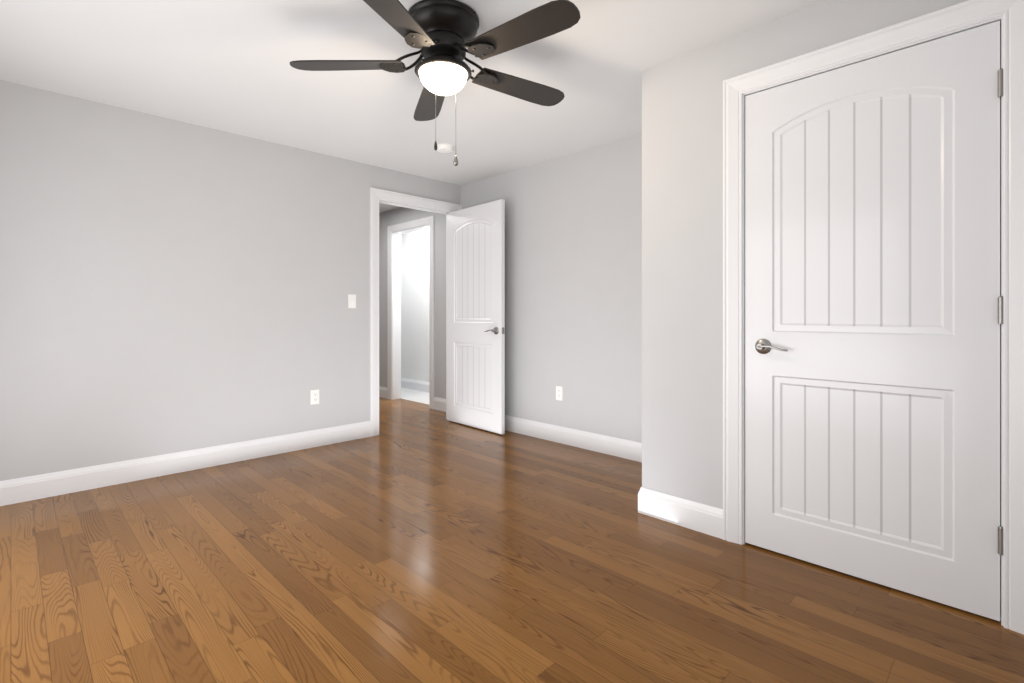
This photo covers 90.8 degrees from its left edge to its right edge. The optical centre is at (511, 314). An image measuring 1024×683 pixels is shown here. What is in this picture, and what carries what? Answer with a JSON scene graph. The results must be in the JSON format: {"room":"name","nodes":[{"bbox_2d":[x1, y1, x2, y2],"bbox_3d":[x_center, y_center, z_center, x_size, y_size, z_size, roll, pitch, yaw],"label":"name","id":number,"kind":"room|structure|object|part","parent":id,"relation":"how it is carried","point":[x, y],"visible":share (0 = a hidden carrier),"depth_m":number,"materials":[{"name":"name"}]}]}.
{"room":"empty bedroom","nodes":[
{"label":"empty bedroom","id":0,"kind":"room"},
{"bbox_2d":[0,80,459,480],"bbox_3d":[-1.906,-0.117,3.741,3.803,2.331,0.120,0,0,-45],"label":"wall","id":1,"kind":"structure","parent":0,"point":[167,286],"depth_m":3.31,"materials":[{"name":"grey paint"}]},
{"bbox_2d":[0,421,370,505],"bbox_3d":[-2.158,0.981,3.395,2.658,0.134,0.015,0,0,-45],"label":"baseboard","id":2,"kind":"structure","parent":1,"relation":"attached to","point":[23,489],"depth_m":3.29,"materials":[{"name":"white wood"}]},
{"bbox_2d":[310,389,318,404],"bbox_3d":[-1.558,0.655,3.996,0.070,0.114,0.009,0,0,-45],"label":"outlet","id":3,"kind":"object","parent":1,"relation":"attached to","point":[314,396],"visible":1,"depth_m":3.99,"materials":[{"name":"white plastic"}]},
{"bbox_2d":[348,294,355,307],"bbox_3d":[-1.332,-0.108,4.218,0.070,0.114,0.010,0,0,-45],"label":"light switch","id":4,"kind":"object","parent":1,"relation":"attached to","point":[351,300],"visible":1,"depth_m":4.21,"materials":[{"name":"white plastic"}]},
{"bbox_2d":[370,187,461,436],"bbox_3d":[-0.907,0.015,4.731,0.860,2.065,0.120,0,0,-45],"label":"door jamb","id":5,"kind":"structure","parent":1,"relation":"in","point":[411,206],"depth_m":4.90,"materials":[{"name":"white wood"}]},
{"bbox_2d":[447,199,504,434],"bbox_3d":[-0.351,0.023,4.670,0.035,2.030,0.814,0,0,-42],"label":"room door","id":6,"kind":"structure","parent":5,"relation":"attached to","point":[475,311],"depth_m":4.62,"materials":[{"name":"white wood"}]},
{"bbox_2d":[484,327,503,333],"bbox_3d":[-0.138,0.143,4.435,0.144,0.068,0.182,0,0,-42],"label":"door lever","id":7,"kind":"object","parent":6,"relation":"attached to","point":[495,330],"visible":0.75,"depth_m":4.39,"materials":[{"name":"grey metal"}]},
{"bbox_2d":[379,207,445,398],"bbox_3d":[-1.246,-0.117,6.059,0.120,2.331,2.242,0,0,-45],"label":"wall","id":8,"kind":"structure","parent":0,"point":[395,216],"depth_m":5.57,"materials":[{"name":"grey paint"}]},
{"bbox_2d":[379,386,386,398],"bbox_3d":[-3.160,0.981,5.190,3.823,0.134,0.780,0,0,-45],"label":"baseboard","id":9,"kind":"structure","parent":8,"relation":"attached to","point":[382,392],"depth_m":6.33,"materials":[{"name":"white wood"}]},
{"bbox_2d":[387,216,434,408],"bbox_3d":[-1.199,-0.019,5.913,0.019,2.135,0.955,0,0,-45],"label":"door frame","id":10,"kind":"structure","parent":8,"relation":"attached to","point":[429,221],"depth_m":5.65,"materials":[{"name":"white wood"}]},
{"bbox_2d":[433,397,445,411],"bbox_3d":[-0.683,0.981,5.396,0.015,0.134,0.507,0,0,-45],"label":"baseboard","id":11,"kind":"structure","parent":8,"relation":"attached to","point":[439,404],"depth_m":5.49,"materials":[{"name":"white wood"}]},
{"bbox_2d":[0,0,826,212],"bbox_3d":[-0.856,-1.333,3.334,4.720,0.100,6.900,0,0,-45],"label":"ceiling","id":12,"kind":"structure","parent":0,"point":[223,65],"depth_m":2.65,"materials":[{"name":"paint"}]},
{"bbox_2d":[290,0,580,165],"bbox_3d":[-0.259,-0.956,2.192,1.266,0.655,1.260,0,0,-45],"label":"ceiling fan","id":13,"kind":"object","parent":12,"relation":"hanging from","point":[440,34],"visible":1,"depth_m":2.10,"materials":[{"name":"black metal"}]},
{"bbox_3d":[-0.299,-1.004,2.197,0.208,0.086,0.208,0,0,-45],"label":"glass","id":14,"kind":"part","parent":13,"relation":"part of","materials":[{"name":"white glass"}]},
{"bbox_2d":[437,144,453,152],"bbox_3d":[-0.515,-1.264,3.870,0.136,0.038,0.136,0,0,-45],"label":"smoke detector","id":15,"kind":"object","parent":12,"relation":"attached to","point":[444,148],"visible":0.94,"depth_m":3.83,"materials":[{"name":"white plastic"}]},
{"bbox_2d":[401,387,428,403],"bbox_3d":[-1.012,1.098,6.375,0.657,0.100,2.362,0,0,-45],"label":"floor","id":16,"kind":"structure","parent":0,"point":[415,395],"depth_m":6.51,"materials":[{"name":"grey"}]},
{"bbox_2d":[401,228,428,381],"bbox_3d":[-0.779,-0.117,6.522,0.120,2.331,2.242,0,0,-45],"label":"wall","id":17,"kind":"structure","parent":0,"point":[414,305],"depth_m":7.00,"materials":[{"name":"white paint"}]},
{"bbox_2d":[401,378,428,392],"bbox_3d":[-0.827,0.981,6.474,0.015,0.134,2.242,0,0,-45],"label":"baseboard","id":18,"kind":"structure","parent":17,"relation":"attached to","point":[423,386],"depth_m":6.98,"materials":[{"name":"white wood"}]},
{"bbox_2d":[0,397,1023,682],"bbox_3d":[-1.090,1.098,3.103,4.063,0.100,6.900,0,0,-45],"label":"floor","id":19,"kind":"structure","parent":0,"point":[412,541],"depth_m":1.94,"materials":[{"name":"brown wood"}]},
{"bbox_2d":[460,134,641,442],"bbox_3d":[1.050,-0.117,3.561,0.140,2.331,4.538,0,0,-45],"label":"wall","id":20,"kind":"structure","parent":0,"point":[573,275],"depth_m":4.01,"materials":[{"name":"grey paint"}]},
{"bbox_2d":[556,386,562,400],"bbox_3d":[0.385,0.646,4.126,0.009,0.114,0.070,0,0,-45],"label":"outlet","id":21,"kind":"object","parent":20,"relation":"attached to","point":[559,392],"visible":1,"depth_m":4.12,"materials":[{"name":"white plastic"}]},
{"bbox_2d":[505,415,641,461],"bbox_3d":[0.371,0.981,4.136,0.015,0.134,2.526,0,0,-45],"label":"baseboard","id":22,"kind":"structure","parent":20,"relation":"attached to","point":[627,449],"depth_m":3.98,"materials":[{"name":"white wood"}]},
{"bbox_2d":[663,0,966,508],"bbox_3d":[1.395,-0.117,2.041,0.120,2.331,1.652,0,0,-45],"label":"wall","id":23,"kind":"structure","parent":0,"point":[692,276],"depth_m":2.44,"materials":[{"name":"grey paint"}]},
{"bbox_2d":[638,487,722,538],"bbox_3d":[0.842,0.981,2.502,0.015,0.134,0.411,0,0,-45],"label":"baseboard","id":24,"kind":"structure","parent":23,"relation":"attached to","point":[698,517],"depth_m":2.50,"materials":[{"name":"white wood"}]},
{"bbox_2d":[723,0,1023,634],"bbox_3d":[1.388,-0.019,2.035,0.139,2.135,1.020,0,0,-45],"label":"closet door","id":25,"kind":"structure","parent":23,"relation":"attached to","point":[1000,19],"depth_m":1.93,"materials":[{"name":"white wood"}]},
{"bbox_2d":[755,339,787,353],"bbox_3d":[1.139,0.143,2.244,0.144,0.068,0.190,0,0,-45],"label":"door lever","id":26,"kind":"object","parent":25,"relation":"attached to","point":[763,346],"visible":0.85,"depth_m":2.22,"materials":[{"name":"grey metal"}]},
{"bbox_2d":[998,68,1002,554],"bbox_3d":[1.656,-0.009,1.710,0.044,1.634,0.016,0,0,-45],"label":"closet door hinges","id":27,"kind":"object","parent":25,"relation":"attached to","point":[1000,314],"visible":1,"depth_m":1.70,"materials":[{"name":"grey metal"}]}
]}

